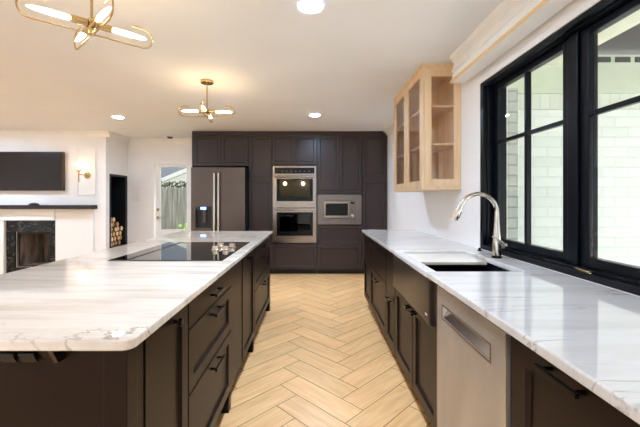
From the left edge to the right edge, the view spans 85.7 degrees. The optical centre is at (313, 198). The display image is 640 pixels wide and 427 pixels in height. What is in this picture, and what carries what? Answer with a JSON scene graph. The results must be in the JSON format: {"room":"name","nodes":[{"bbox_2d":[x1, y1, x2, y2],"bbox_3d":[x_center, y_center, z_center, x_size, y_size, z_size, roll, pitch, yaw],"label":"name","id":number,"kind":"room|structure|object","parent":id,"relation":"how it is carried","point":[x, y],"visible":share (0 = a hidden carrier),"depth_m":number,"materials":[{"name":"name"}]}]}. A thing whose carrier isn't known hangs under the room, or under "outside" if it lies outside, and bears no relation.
{"room":"kitchen","nodes":[
{"label":"kitchen","id":0,"kind":"room"},
{"bbox_2d":[0,137,109,266],"bbox_3d":[-5.280,0.065,5.960,3.440,2.440,0.120,0,0,0],"label":"wall","id":1,"kind":"structure","parent":0,"point":[68,145],"depth_m":5.90,"materials":[{"name":"paint"}]},
{"bbox_2d":[0,152,64,190],"bbox_3d":[-4.854,-0.470,5.858,1.212,0.660,0.064,0,0,0],"label":"television","id":2,"kind":"object","parent":1,"relation":"attached to","point":[19,171],"visible":1,"depth_m":5.83,"materials":[{"name":"black glass"},{"name":"black plastic"}]},
{"bbox_2d":[0,205,96,208],"bbox_3d":[-5.050,0.135,5.813,2.700,0.064,0.170,0,0,0],"label":"mantel shelf","id":3,"kind":"object","parent":1,"relation":"attached to","point":[1,206],"visible":1,"depth_m":5.73,"materials":[{"name":"brown wood"}]},
{"bbox_2d":[0,131,109,136],"bbox_3d":[-5.242,-1.109,5.862,3.515,0.090,0.075,0,0,0],"label":"trim","id":4,"kind":"structure","parent":1,"relation":"attached to","point":[2,133],"depth_m":5.88,"materials":[{"name":"white paint"}]},
{"bbox_2d":[77,163,90,181],"bbox_3d":[-3.909,-0.444,5.847,0.089,0.318,0.198,0,0,43],"label":"wall sconce","id":5,"kind":"object","parent":1,"relation":"attached to","point":[87,175],"visible":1,"depth_m":5.81,"materials":[{"name":"gold metal"}]},
{"bbox_2d":[76,147,95,194],"bbox_3d":[-3.888,-0.478,5.886,0.325,0.823,0.024,0,0,0],"label":"wall panel","id":6,"kind":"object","parent":1,"relation":"attached to","point":[85,156],"depth_m":5.89,"materials":[{"name":"white paint"}]},
{"bbox_2d":[108,132,130,142],"bbox_3d":[-3.522,-1.109,6.250,0.075,0.090,0.699,0,0,0],"label":"trim","id":7,"kind":"structure","parent":1,"relation":"attached to","point":[115,136],"depth_m":6.25,"materials":[{"name":"white paint"}]},
{"bbox_2d":[110,138,127,243],"bbox_3d":[-3.620,0.065,6.410,0.120,2.440,0.780,0,0,0],"label":"wall","id":8,"kind":"structure","parent":0,"point":[118,150],"depth_m":6.32,"materials":[{"name":"paint"}]},
{"bbox_2d":[110,174,126,247],"bbox_3d":[-3.764,0.223,6.282,0.432,1.325,0.555,0,0,0],"label":"niche","id":9,"kind":"object","parent":8,"relation":"attached to","point":[118,183],"visible":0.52,"depth_m":6.53,"materials":[{"name":"black metal"}]},
{"bbox_2d":[128,140,191,243],"bbox_3d":[-1.155,0.065,6.700,4.810,2.440,0.200,0,0,0],"label":"wall","id":10,"kind":"structure","parent":0,"point":[140,155],"depth_m":6.60,"materials":[{"name":"paint"}]},
{"bbox_2d":[132,186,139,192],"bbox_3d":[-3.400,-0.180,6.593,0.150,0.120,0.011,0,0,0],"label":"light switch","id":11,"kind":"object","parent":10,"relation":"attached to","point":[135,189],"visible":1,"depth_m":6.59,"materials":[{"name":"white plastic"}]},
{"bbox_2d":[132,195,139,200],"bbox_3d":[-3.400,-0.020,6.593,0.150,0.120,0.011,0,0,0],"label":"light switch","id":12,"kind":"object","parent":10,"relation":"attached to","point":[134,197],"visible":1,"depth_m":6.59,"materials":[{"name":"white plastic"}]},
{"bbox_2d":[130,138,191,142],"bbox_3d":[-2.785,-1.109,6.561,1.390,0.090,0.075,0,0,0],"label":"trim","id":13,"kind":"structure","parent":10,"relation":"attached to","point":[133,140],"depth_m":6.57,"materials":[{"name":"white paint"}]},
{"bbox_2d":[151,160,191,237],"bbox_3d":[-2.695,0.275,6.618,0.830,2.020,0.104,0,0,0],"label":"door","id":14,"kind":"structure","parent":10,"relation":"in","point":[158,231],"depth_m":6.63,"materials":[{"name":"white paint"}]},
{"bbox_2d":[194,136,248,168],"bbox_3d":[-1.581,-0.820,6.214,0.934,0.520,0.768,0,0,0],"label":"upper cabinet","id":15,"kind":"object","parent":10,"relation":"attached to","point":[209,151],"visible":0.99,"depth_m":5.87,"materials":[{"name":"brown paint"}]},
{"bbox_2d":[192,131,382,135],"bbox_3d":[-0.454,-1.117,6.231,3.243,0.072,0.735,0,0,0],"label":"fascia","id":16,"kind":"object","parent":15,"relation":"on","point":[194,133],"visible":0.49,"depth_m":5.86,"materials":[{"name":"brown paint"}]},
{"bbox_2d":[0,0,502,137],"bbox_3d":[-2.875,-1.215,1.800,8.650,0.120,10.000,0,0,0],"label":"ceiling","id":17,"kind":"structure","parent":0,"point":[277,64],"depth_m":2.88,"materials":[{"name":"paint"}]},
{"bbox_2d":[15,0,152,50],"bbox_3d":[-1.050,-0.960,1.630,0.416,0.388,0.363,0,0,0],"label":"chandelier","id":18,"kind":"object","parent":17,"relation":"hanging from","point":[91,24],"visible":1,"depth_m":1.60,"materials":[{"name":"gold metal"}]},
{"bbox_2d":[70,14,88,25],"bbox_3d":[-1.087,-0.827,1.598,0.070,0.033,0.033,0,0,-41],"label":"socket","id":19,"kind":"object","parent":18,"relation":"attached to","point":[73,18],"depth_m":1.59,"materials":[{"name":"gold metal"}]},
{"bbox_2d":[89,16,101,27],"bbox_3d":[-1.013,-0.818,1.598,0.070,0.033,0.033,0,0,41],"label":"socket","id":20,"kind":"object","parent":18,"relation":"attached to","point":[95,22],"depth_m":1.59,"materials":[{"name":"gold metal"}]},
{"bbox_2d":[96,23,112,32],"bbox_3d":[-1.013,-0.827,1.662,0.070,0.033,0.033,0,0,-41],"label":"socket","id":21,"kind":"object","parent":18,"relation":"attached to","point":[107,28],"depth_m":1.66,"materials":[{"name":"gold metal"}]},
{"bbox_2d":[111,116,124,118],"bbox_3d":[-2.760,-1.150,4.860,0.166,0.008,0.166,0,0,0],"label":"recessed light","id":22,"kind":"object","parent":17,"relation":"in","point":[116,117],"visible":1,"depth_m":4.87,"materials":[{"name":"white plastic"}]},
{"bbox_2d":[178,79,235,122],"bbox_3d":[-1.045,-0.974,3.370,0.392,0.362,0.392,0,0,39],"label":"chandelier","id":23,"kind":"object","parent":17,"relation":"hanging from","point":[206,82],"visible":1,"depth_m":3.36,"materials":[{"name":"gold metal"}]},
{"bbox_2d":[297,0,324,13],"bbox_3d":[-0.020,-1.150,2.060,0.166,0.008,0.166,0,0,0],"label":"recessed light","id":24,"kind":"object","parent":17,"relation":"in","point":[305,6],"visible":1,"depth_m":2.06,"materials":[{"name":"white paint"}]},
{"bbox_2d":[309,114,320,116],"bbox_3d":[0.010,-1.150,4.740,0.166,0.008,0.166,0,0,0],"label":"recessed light","id":25,"kind":"object","parent":17,"relation":"in","point":[311,115],"visible":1,"depth_m":4.76,"materials":[{"name":"white plastic"}]},
{"bbox_2d":[215,274,432,426],"bbox_3d":[-2.875,1.315,1.825,8.250,0.060,9.650,0,0,0],"label":"floor","id":26,"kind":"structure","parent":0,"point":[321,356],"depth_m":2.63,"materials":[{"name":"brown wood"}]},
{"bbox_2d":[0,209,94,274],"bbox_3d":[-4.675,0.728,6.087,1.850,1.115,0.547,0,0,0],"label":"fireplace","id":27,"kind":"object","parent":26,"relation":"on","point":[44,236],"visible":0.69,"depth_m":5.85,"materials":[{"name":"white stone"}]},
{"bbox_2d":[0,304,187,426],"bbox_3d":[-0.990,0.846,1.169,1.020,0.879,0.458,0,0,0],"label":"base cabinet","id":28,"kind":"object","parent":26,"relation":"on","point":[146,384],"visible":0.63,"depth_m":0.97,"materials":[{"name":"brown paint"}]},
{"bbox_2d":[0,231,272,362],"bbox_3d":[-1.022,0.412,2.487,1.077,0.074,3.146,0,0,0],"label":"countertop","id":29,"kind":"structure","parent":28,"relation":"on","point":[86,302],"depth_m":1.33,"materials":[{"name":"white stone"}]},
{"bbox_2d":[0,353,17,361],"bbox_3d":[-0.825,0.427,0.928,0.042,0.030,0.021,0,0,0],"label":"outlet","id":30,"kind":"object","parent":29,"relation":"attached to","point":[4,357],"depth_m":0.92,"materials":[{"name":"black plastic"}]},
{"bbox_2d":[18,353,38,361],"bbox_3d":[-0.768,0.427,0.928,0.042,0.030,0.021,0,0,0],"label":"outlet","id":31,"kind":"object","parent":29,"relation":"attached to","point":[24,357],"depth_m":0.92,"materials":[{"name":"black plastic"}]},
{"bbox_2d":[108,242,181,260],"bbox_3d":[-1.185,0.371,2.535,0.119,0.007,0.910,0,0,0],"label":"downdraft vent","id":32,"kind":"object","parent":29,"relation":"on","point":[127,257],"visible":0.98,"depth_m":2.37,"materials":[{"name":"glass"}]},
{"bbox_2d":[129,242,249,260],"bbox_3d":[-0.835,0.354,2.525,0.566,0.040,0.890,0,0,0],"label":"induction cooktop","id":33,"kind":"object","parent":29,"relation":"in","point":[184,251],"visible":1,"depth_m":2.38,"materials":[{"name":"black glass"}]},
{"bbox_2d":[192,135,194,166],"bbox_3d":[-2.063,0.102,6.230,0.024,2.365,0.736,0,0,0],"label":"panel","id":34,"kind":"object","parent":26,"relation":"on","point":[192,135],"visible":0.14,"depth_m":5.87,"materials":[{"name":"brown paint"}]},
{"bbox_2d":[188,268,230,426],"bbox_3d":[-0.986,0.846,1.764,1.028,0.879,0.721,0,0,0],"label":"base cabinet","id":35,"kind":"object","parent":26,"relation":"on","point":[209,313],"visible":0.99,"depth_m":1.71,"materials":[{"name":"brown paint"}]},
{"bbox_2d":[191,167,248,230],"bbox_3d":[-1.558,0.375,6.055,0.877,1.780,1.026,0,0,0],"label":"refrigerator","id":36,"kind":"object","parent":26,"relation":"on","point":[219,195],"visible":0.56,"depth_m":5.60,"materials":[{"name":"metal"}]},
{"bbox_2d":[230,249,253,385],"bbox_3d":[-0.990,0.846,2.542,1.020,0.879,0.827,0,0,0],"label":"base cabinet","id":37,"kind":"object","parent":26,"relation":"on","point":[242,272],"visible":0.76,"depth_m":2.45,"materials":[{"name":"brown paint"}]},
{"bbox_2d":[249,136,272,273],"bbox_3d":[-0.913,0.102,6.214,0.397,2.365,0.768,0,0,0],"label":"tall cabinet","id":38,"kind":"object","parent":26,"relation":"on","point":[260,147],"visible":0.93,"depth_m":5.87,"materials":[{"name":"brown paint"}]},
{"bbox_2d":[254,236,269,334],"bbox_3d":[-0.986,0.846,3.490,1.028,0.879,1.061,0,0,0],"label":"base cabinet","id":39,"kind":"object","parent":26,"relation":"on","point":[262,251],"visible":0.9,"depth_m":3.39,"materials":[{"name":"brown paint"}]},
{"bbox_2d":[272,136,316,273],"bbox_3d":[-0.331,0.102,6.214,0.761,2.365,0.768,0,0,0],"label":"tall cabinet","id":40,"kind":"object","parent":26,"relation":"on","point":[287,258],"visible":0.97,"depth_m":5.87,"materials":[{"name":"brown paint"}]},
{"bbox_2d":[273,166,315,242],"bbox_3d":[-0.331,0.091,6.153,0.738,1.297,0.734,0,0,0],"label":"double wall oven","id":41,"kind":"object","parent":40,"relation":"in","point":[293,186],"visible":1,"depth_m":5.85,"materials":[{"name":"metal"}]},
{"bbox_2d":[317,136,361,273],"bbox_3d":[0.433,0.102,6.214,0.761,2.365,0.768,0,0,0],"label":"tall cabinet","id":42,"kind":"object","parent":26,"relation":"on","point":[339,158],"visible":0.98,"depth_m":5.87,"materials":[{"name":"brown paint"}]},
{"bbox_2d":[318,195,361,223],"bbox_3d":[0.433,0.177,6.114,0.744,0.504,0.572,0,0,0],"label":"microwave oven","id":43,"kind":"object","parent":42,"relation":"in","point":[332,209],"visible":1,"depth_m":5.84,"materials":[{"name":"metal"}]},
{"bbox_2d":[362,234,370,304],"bbox_3d":[0.913,0.846,3.965,0.667,0.879,0.450,0,0,0],"label":"base cabinet","id":44,"kind":"object","parent":26,"relation":"on","point":[367,244],"visible":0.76,"depth_m":4.01,"materials":[{"name":"brown paint"}]},
{"bbox_2d":[361,136,386,273],"bbox_3d":[1.031,0.102,6.214,0.428,2.365,0.768,0,0,0],"label":"tall cabinet","id":45,"kind":"object","parent":26,"relation":"on","point":[374,148],"visible":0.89,"depth_m":5.87,"materials":[{"name":"brown paint"}]},
{"bbox_2d":[370,238,386,335],"bbox_3d":[0.909,0.846,3.331,0.675,0.879,0.810,0,0,0],"label":"base cabinet","id":46,"kind":"object","parent":26,"relation":"on","point":[378,290],"visible":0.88,"depth_m":3.28,"materials":[{"name":"brown paint"}]},
{"bbox_2d":[384,249,394,352],"bbox_3d":[0.909,0.846,2.761,0.675,0.879,0.322,0,0,0],"label":"base cabinet","id":47,"kind":"object","parent":26,"relation":"on","point":[390,293],"visible":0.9,"depth_m":2.77,"materials":[{"name":"brown paint"}]},
{"bbox_2d":[395,288,436,426],"bbox_3d":[0.909,0.846,2.148,0.675,0.879,0.897,0,0,0],"label":"base cabinet","id":48,"kind":"object","parent":26,"relation":"on","point":[415,339],"visible":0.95,"depth_m":2.05,"materials":[{"name":"brown paint"}]},
{"bbox_2d":[437,285,510,426],"bbox_3d":[0.924,0.853,1.386,0.646,0.865,0.608,0,0,0],"label":"dishwasher","id":49,"kind":"object","parent":26,"relation":"on","point":[474,354],"visible":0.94,"depth_m":1.34,"materials":[{"name":"silver metal"}]},
{"bbox_2d":[511,336,639,426],"bbox_3d":[0.909,0.846,0.831,0.675,0.879,0.489,0,0,0],"label":"base cabinet","id":50,"kind":"object","parent":26,"relation":"on","point":[542,394],"visible":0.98,"depth_m":0.90,"materials":[{"name":"brown paint"}]},
{"bbox_3d":[0.909,0.845,0.116,0.675,0.879,0.930,0,0,0],"label":"base cabinet","id":51,"kind":"object","parent":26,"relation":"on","visible":0},
{"bbox_2d":[362,230,639,424],"bbox_3d":[0.914,0.390,1.910,0.668,0.030,4.620,0,0,0],"label":"countertop","id":52,"kind":"structure","parent":51,"relation":"on","point":[589,331],"depth_m":1.15,"materials":[{"name":"white stone"}]},
{"bbox_2d":[393,252,510,327],"bbox_3d":[0.857,0.512,2.126,0.552,0.262,0.848,0,0,0],"label":"sink","id":53,"kind":"object","parent":52,"relation":"in","point":[410,280],"visible":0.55,"depth_m":2.06,"materials":[{"name":"black"}]},
{"bbox_2d":[406,253,486,264],"bbox_3d":[0.864,0.402,2.318,0.432,0.020,0.337,0,0,0],"label":"cutting board","id":54,"kind":"object","parent":53,"relation":"on","point":[425,258],"visible":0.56,"depth_m":2.23,"materials":[{"name":"white plastic"}]},
{"bbox_2d":[451,192,507,258],"bbox_3d":[1.050,0.164,2.182,0.354,0.420,0.098,0,0,0],"label":"kitchen faucet","id":55,"kind":"object","parent":52,"relation":"on","point":[497,244],"visible":1,"depth_m":2.19,"materials":[{"name":"silver metal"}]},
{"bbox_2d":[383,0,639,296],"bbox_3d":[1.350,0.065,1.900,0.200,2.440,9.800,0,0,0],"label":"wall","id":56,"kind":"structure","parent":0,"point":[427,212],"depth_m":2.88,"materials":[{"name":"paint"}]},
{"bbox_2d":[383,121,393,135],"bbox_3d":[1.212,-1.109,4.930,0.075,0.090,1.820,0,0,0],"label":"trim","id":57,"kind":"structure","parent":56,"relation":"attached to","point":[390,128],"depth_m":5.51,"materials":[{"name":"white paint"}]},
{"bbox_2d":[394,63,460,191],"bbox_3d":[1.081,-0.616,3.443,0.334,1.076,1.034,0,0,0],"label":"upper cabinet","id":58,"kind":"object","parent":56,"relation":"attached to","point":[427,109],"visible":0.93,"depth_m":3.20,"materials":[{"name":"brown wood"}]},
{"bbox_2d":[397,123,403,129],"bbox_3d":[1.091,-0.795,3.700,0.287,0.018,0.478,0,0,0],"label":"shelf","id":59,"kind":"object","parent":58,"relation":"attached to","point":[401,127],"depth_m":3.85,"materials":[{"name":"brown wood"}]},
{"bbox_2d":[410,105,452,119],"bbox_3d":[1.091,-0.795,3.196,0.287,0.018,0.485,0,0,0],"label":"shelf","id":60,"kind":"object","parent":58,"relation":"attached to","point":[439,112],"depth_m":3.13,"materials":[{"name":"brown wood"}]},
{"bbox_2d":[410,143,452,152],"bbox_3d":[1.091,-0.470,3.196,0.287,0.018,0.485,0,0,0],"label":"shelf","id":61,"kind":"object","parent":58,"relation":"attached to","point":[436,147],"depth_m":3.09,"materials":[{"name":"brown wood"}]},
{"bbox_2d":[450,0,572,83],"bbox_3d":[1.174,-1.044,-0.099,0.150,0.219,5.800,0,0,0],"label":"trim","id":62,"kind":"structure","parent":56,"relation":"attached to","point":[511,21],"depth_m":2.10,"materials":[{"name":"white paint"}]},
{"bbox_2d":[478,0,599,247],"bbox_3d":[1.246,-0.261,1.754,0.005,1.268,1.727,0,0,0],"label":"trim","id":63,"kind":"structure","parent":56,"relation":"attached to","point":[596,1],"depth_m":2.59,"materials":[{"name":"white paint"}]},
{"bbox_2d":[480,0,639,295],"bbox_3d":[1.320,-0.246,1.738,0.199,1.236,1.695,0,0,0],"label":"window","id":64,"kind":"structure","parent":56,"relation":"in","point":[577,40],"depth_m":1.75,"materials":[{"name":"black paint"}]},
{"bbox_2d":[507,88,517,240],"bbox_3d":[1.565,0.186,3.020,0.226,2.198,0.360,0,0,0],"label":"wall pier","id":65,"kind":"object","parent":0,"point":[512,93],"visible":0.07,"depth_m":2.84,"materials":[{"name":"grey paint"}]},
{"bbox_2d":[518,110,639,265],"bbox_3d":[3.440,0.255,3.100,3.520,2.060,0.200,0,0,0],"label":"wall","id":66,"kind":"structure","parent":0,"point":[618,130],"depth_m":3.00,"materials":[{"name":"white paint"}]},
{"bbox_2d":[507,55,639,93],"bbox_3d":[3.326,-1.080,3.087,3.748,0.330,0.226,0,0,0],"label":"trim","id":67,"kind":"structure","parent":66,"relation":"attached to","point":[617,74],"depth_m":2.98,"materials":[{"name":"white paint"}]},
{"bbox_2d":[518,94,639,109],"bbox_3d":[3.440,-0.845,3.098,3.520,0.136,0.204,0,0,0],"label":"trim","id":68,"kind":"structure","parent":66,"relation":"on","point":[538,101],"depth_m":3.00,"materials":[{"name":"white paint"}]},
{"bbox_2d":[598,57,610,61],"bbox_3d":[2.495,-1.202,2.977,0.130,0.045,0.005,0,0,0],"label":"air vent","id":69,"kind":"object","parent":66,"relation":"attached to","point":[600,59],"depth_m":2.97,"materials":[{"name":"grey metal"}]},
{"bbox_2d":[615,57,630,61],"bbox_3d":[2.665,-1.202,2.977,0.130,0.045,0.005,0,0,0],"label":"air vent","id":70,"kind":"object","parent":66,"relation":"attached to","point":[617,59],"depth_m":2.97,"materials":[{"name":"grey metal"}]},
{"bbox_2d":[598,23,639,54],"bbox_3d":[3.326,-1.375,0.100,3.748,0.080,6.200,0,0,0],"label":"ceiling","id":71,"kind":"structure","parent":0,"point":[627,42],"depth_m":2.98,"materials":[{"name":"grey paint"}]},
{"bbox_2d":[545,9,639,64],"bbox_3d":[2.050,-1.245,-0.011,0.180,0.180,5.979,0,0,0],"label":"trim","id":72,"kind":"structure","parent":71,"relation":"attached to","point":[630,21],"depth_m":2.35,"materials":[{"name":"white paint"}]},
{"label":"outside","id":73,"kind":"structure","parent":0,"visible":0},
{"bbox_3d":[-14.300,1.450,23.405,31.400,0.170,33.190,0,0,0],"label":"garden","id":74,"kind":"object","parent":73,"visible":0},
{"bbox_2d":[161,187,186,228],"bbox_3d":[-4.237,0.509,10.035,6.525,1.712,0.070,0,0,0],"label":"wooden fence","id":75,"kind":"object","parent":74,"relation":"on","point":[173,200],"visible":0.1,"depth_m":10.00,"materials":[{"name":"grey wood"}]},
{"bbox_2d":[161,167,186,187],"bbox_3d":[-4.500,-1.275,16.425,13.000,5.280,5.150,0,0,0],"label":"neighbor house","id":76,"kind":"structure","parent":74,"relation":"on","point":[171,174],"depth_m":14.00,"materials":[{"name":"white paint"}]},
{"bbox_2d":[161,180,186,188],"bbox_3d":[-4.714,0.357,11.500,4.784,2.015,1.066,0,0,0],"label":"hedge","id":77,"kind":"object","parent":74,"relation":"on","point":[167,184],"visible":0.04,"depth_m":11.44,"materials":[{"name":"green plant"}]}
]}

